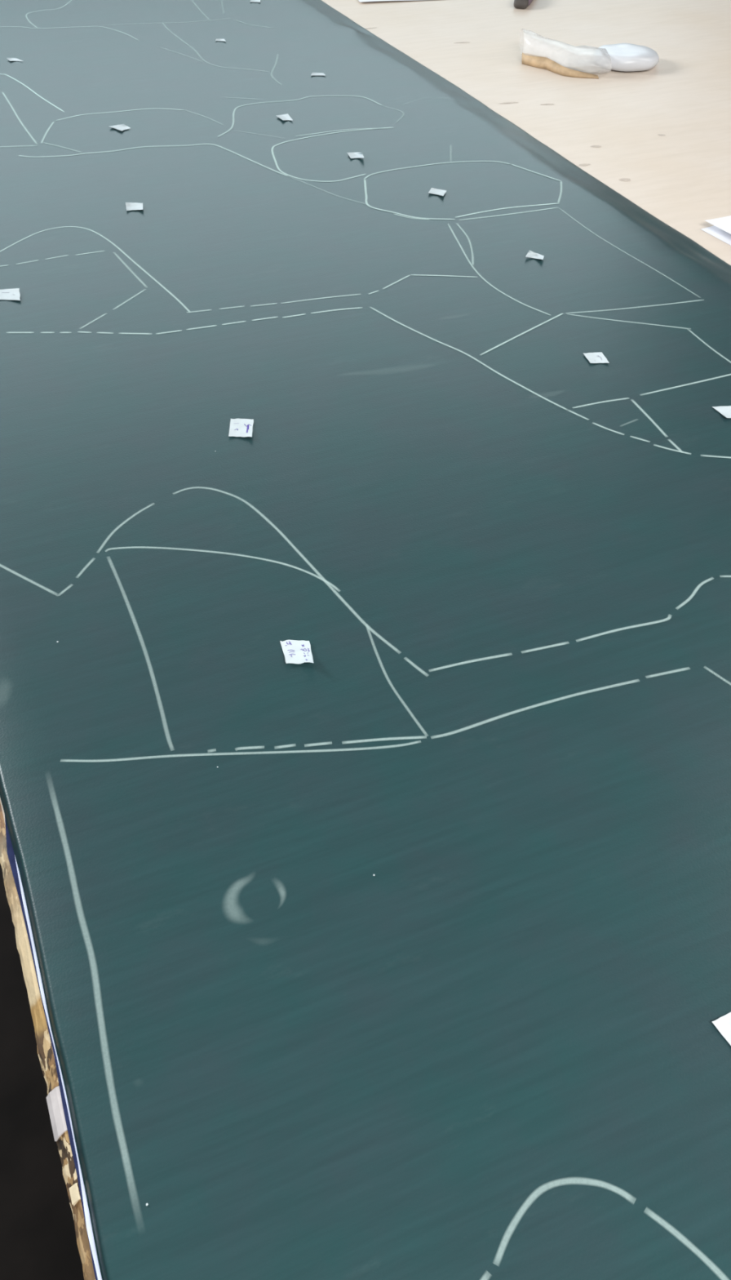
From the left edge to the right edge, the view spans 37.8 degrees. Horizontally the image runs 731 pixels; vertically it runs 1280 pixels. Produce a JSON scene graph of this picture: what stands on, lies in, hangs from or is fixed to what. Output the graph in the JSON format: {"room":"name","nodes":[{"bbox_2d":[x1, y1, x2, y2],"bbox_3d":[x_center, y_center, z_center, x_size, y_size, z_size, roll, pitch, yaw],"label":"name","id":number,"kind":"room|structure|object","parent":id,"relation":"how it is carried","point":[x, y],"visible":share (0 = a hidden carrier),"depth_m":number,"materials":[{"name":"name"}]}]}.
{"room":"textile factory","nodes":[
{"label":"textile factory","id":0,"kind":"room"},
{"bbox_2d":[0,862,84,1279],"bbox_3d":[-0.306,-0.832,3.509,12.000,0.100,14.000,-16,46,-16],"label":"floor","id":1,"kind":"structure","parent":0,"point":[38,1238],"depth_m":1.69,"materials":[{"name":"black"}]},
{"bbox_2d":[0,0,730,1279],"bbox_3d":[0.658,-1.268,3.278,3.920,0.851,6.900,-16,46,-16],"label":"table","id":2,"kind":"object","parent":1,"relation":"on","point":[660,137],"visible":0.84,"depth_m":2.87,"materials":[{"name":"beige laminate"}]},
{"bbox_2d":[4,816,97,1279],"bbox_3d":[-0.528,-1.220,2.607,1.309,0.003,6.750,-16,46,-16],"label":"cloth","id":3,"kind":"object","parent":2,"relation":"on","point":[11,853],"visible":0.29,"depth_m":0.94,"materials":[{"name":"fabric"}]},
{"bbox_2d":[14,855,102,1279],"bbox_3d":[-0.527,-1.221,2.605,1.308,0.001,6.750,-16,46,-16],"label":"paper","id":4,"kind":"object","parent":3,"relation":"on","point":[88,1222],"visible":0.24,"depth_m":0.90,"materials":[{"name":"white paper"}]},
{"bbox_2d":[0,0,730,1279],"bbox_3d":[-0.430,-1.275,2.647,1.536,0.026,6.860,-16,46,-16],"label":"cloth","id":5,"kind":"object","parent":3,"relation":"on","point":[501,554],"visible":1,"depth_m":1.25,"materials":[{"name":"teal fabric"}]},
{"bbox_2d":[0,288,20,300],"bbox_3d":[-0.657,-0.630,1.942,0.075,0.006,0.046,4,43,4],"label":"paper slip","id":6,"kind":"object","parent":5,"relation":"on","point":[14,294],"visible":1,"depth_m":1.94,"materials":[{"name":"white paper"}]},
{"bbox_2d":[6,57,23,61],"bbox_3d":[-0.990,-1.633,3.004,0.058,0.005,0.027,31,51,28],"label":"paper slip","id":7,"kind":"object","parent":5,"relation":"on","point":[9,59],"visible":1,"depth_m":3.01,"materials":[{"name":"white paper"}]},
{"bbox_2d":[110,124,130,130],"bbox_3d":[-0.597,-1.248,2.595,0.052,0.006,0.033,30,51,28],"label":"paper slip","id":8,"kind":"object","parent":5,"relation":"on","point":[122,127],"visible":1,"depth_m":2.60,"materials":[{"name":"white paper"}]},
{"bbox_2d":[125,202,142,210],"bbox_3d":[-0.485,-0.910,2.237,0.036,0.007,0.050,-6,44,-6],"label":"paper slip","id":9,"kind":"object","parent":5,"relation":"on","point":[130,206],"visible":1,"depth_m":2.24,"materials":[{"name":"white paper"}]},
{"bbox_2d":[228,418,253,436],"bbox_3d":[-0.188,-0.321,1.615,0.036,0.006,0.061,-1,43,-1],"label":"paper slip","id":10,"kind":"object","parent":5,"relation":"on","point":[238,427],"visible":1,"depth_m":1.62,"materials":[{"name":"white paper"}]},
{"bbox_2d":[250,0,260,2],"bbox_3d":[-0.360,-2.090,3.489,0.033,0.003,0.042,-3,43,-3],"label":"paper slip","id":11,"kind":"object","parent":5,"relation":"on","point":[252,1],"visible":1,"depth_m":3.49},
{"bbox_2d":[276,113,293,119],"bbox_3d":[-0.202,-1.297,2.648,0.032,0.005,0.058,-16,46,-16],"label":"paper slip","id":12,"kind":"object","parent":5,"relation":"on","point":[284,117],"visible":1,"depth_m":2.65,"materials":[{"name":"white paper"}]},
{"bbox_2d":[280,640,313,663],"bbox_3d":[-0.081,0.014,1.254,0.035,0.014,0.056,-6,44,-6],"label":"paper slip","id":13,"kind":"object","parent":5,"relation":"on","point":[295,651],"visible":1,"depth_m":1.26,"materials":[{"name":"white paper"}]},
{"bbox_2d":[311,72,325,75],"bbox_3d":[-0.129,-1.545,2.911,0.041,0.004,0.030,0,43,0],"label":"paper slip","id":14,"kind":"object","parent":5,"relation":"on","point":[313,73],"visible":1,"depth_m":2.91,"materials":[{"name":"white paper"}]},
{"bbox_2d":[347,151,364,158],"bbox_3d":[-0.021,-1.114,2.448,0.033,0.014,0.063,-16,46,-16],"label":"paper slip","id":15,"kind":"object","parent":5,"relation":"on","point":[353,155],"visible":1,"depth_m":2.46,"materials":[{"name":"white paper"}]},
{"bbox_2d":[428,187,446,195],"bbox_3d":[0.154,-0.963,2.294,0.036,0.005,0.047,10,44,10],"label":"paper slip","id":16,"kind":"object","parent":5,"relation":"on","point":[435,191],"visible":1,"depth_m":2.30,"materials":[{"name":"white paper"}]},
{"bbox_2d":[525,250,544,259],"bbox_3d":[0.329,-0.743,2.058,0.037,0.010,0.034,18,46,19],"label":"paper slip","id":17,"kind":"object","parent":5,"relation":"on","point":[531,254],"visible":1,"depth_m":2.06,"materials":[{"name":"white paper"}]},
{"bbox_2d":[583,352,609,363],"bbox_3d":[0.384,-0.469,1.772,0.032,0.004,0.042,-8,44,-8],"label":"paper slip","id":18,"kind":"object","parent":5,"relation":"on","point":[593,357],"visible":1,"depth_m":1.77,"materials":[{"name":"white paper"}]},
{"bbox_2d":[711,1012,730,1045],"bbox_3d":[0.323,0.336,0.921,0.037,0.003,0.032,-16,46,-16],"label":"paper slip","id":19,"kind":"object","parent":5,"relation":"on","point":[723,1024],"visible":1,"depth_m":0.92,"materials":[{"name":"white paper"}]},
{"bbox_2d":[711,405,730,417],"bbox_3d":[0.561,-0.353,1.649,0.039,0.004,0.040,-6,44,-6],"label":"paper slip","id":20,"kind":"object","parent":5,"relation":"on","point":[726,411],"visible":1,"depth_m":1.66,"materials":[{"name":"white paper"}]},
{"bbox_2d":[358,0,413,2],"bbox_3d":[0.162,-2.260,3.705,0.420,0.004,0.300,-7,44,-7],"label":"loose paper","id":21,"kind":"object","parent":2,"relation":"on","point":[360,1],"visible":1,"depth_m":3.59,"materials":[{"name":"white paper"}]},
{"bbox_2d":[514,0,533,8],"bbox_3d":[0.549,-2.182,3.601,0.054,0.034,0.260,12,45,13],"label":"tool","id":22,"kind":"object","parent":2,"relation":"on","point":[519,4],"visible":1,"depth_m":3.52,"materials":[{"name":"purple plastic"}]},
{"bbox_2d":[521,30,659,78],"bbox_3d":[0.636,-1.671,3.034,0.401,0.072,0.229,6,44,6],"label":"shoe","id":23,"kind":"object","parent":2,"relation":"on","point":[626,57],"visible":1,"depth_m":3.02,"materials":[{"name":"white"}]},
{"bbox_2d":[701,215,730,245],"bbox_3d":[0.838,-0.797,2.149,0.160,0.016,0.303,-20,47,-20],"label":"folded paper","id":24,"kind":"object","parent":2,"relation":"on","point":[722,229],"visible":1,"depth_m":2.21,"materials":[{"name":"white paper"}]}
]}

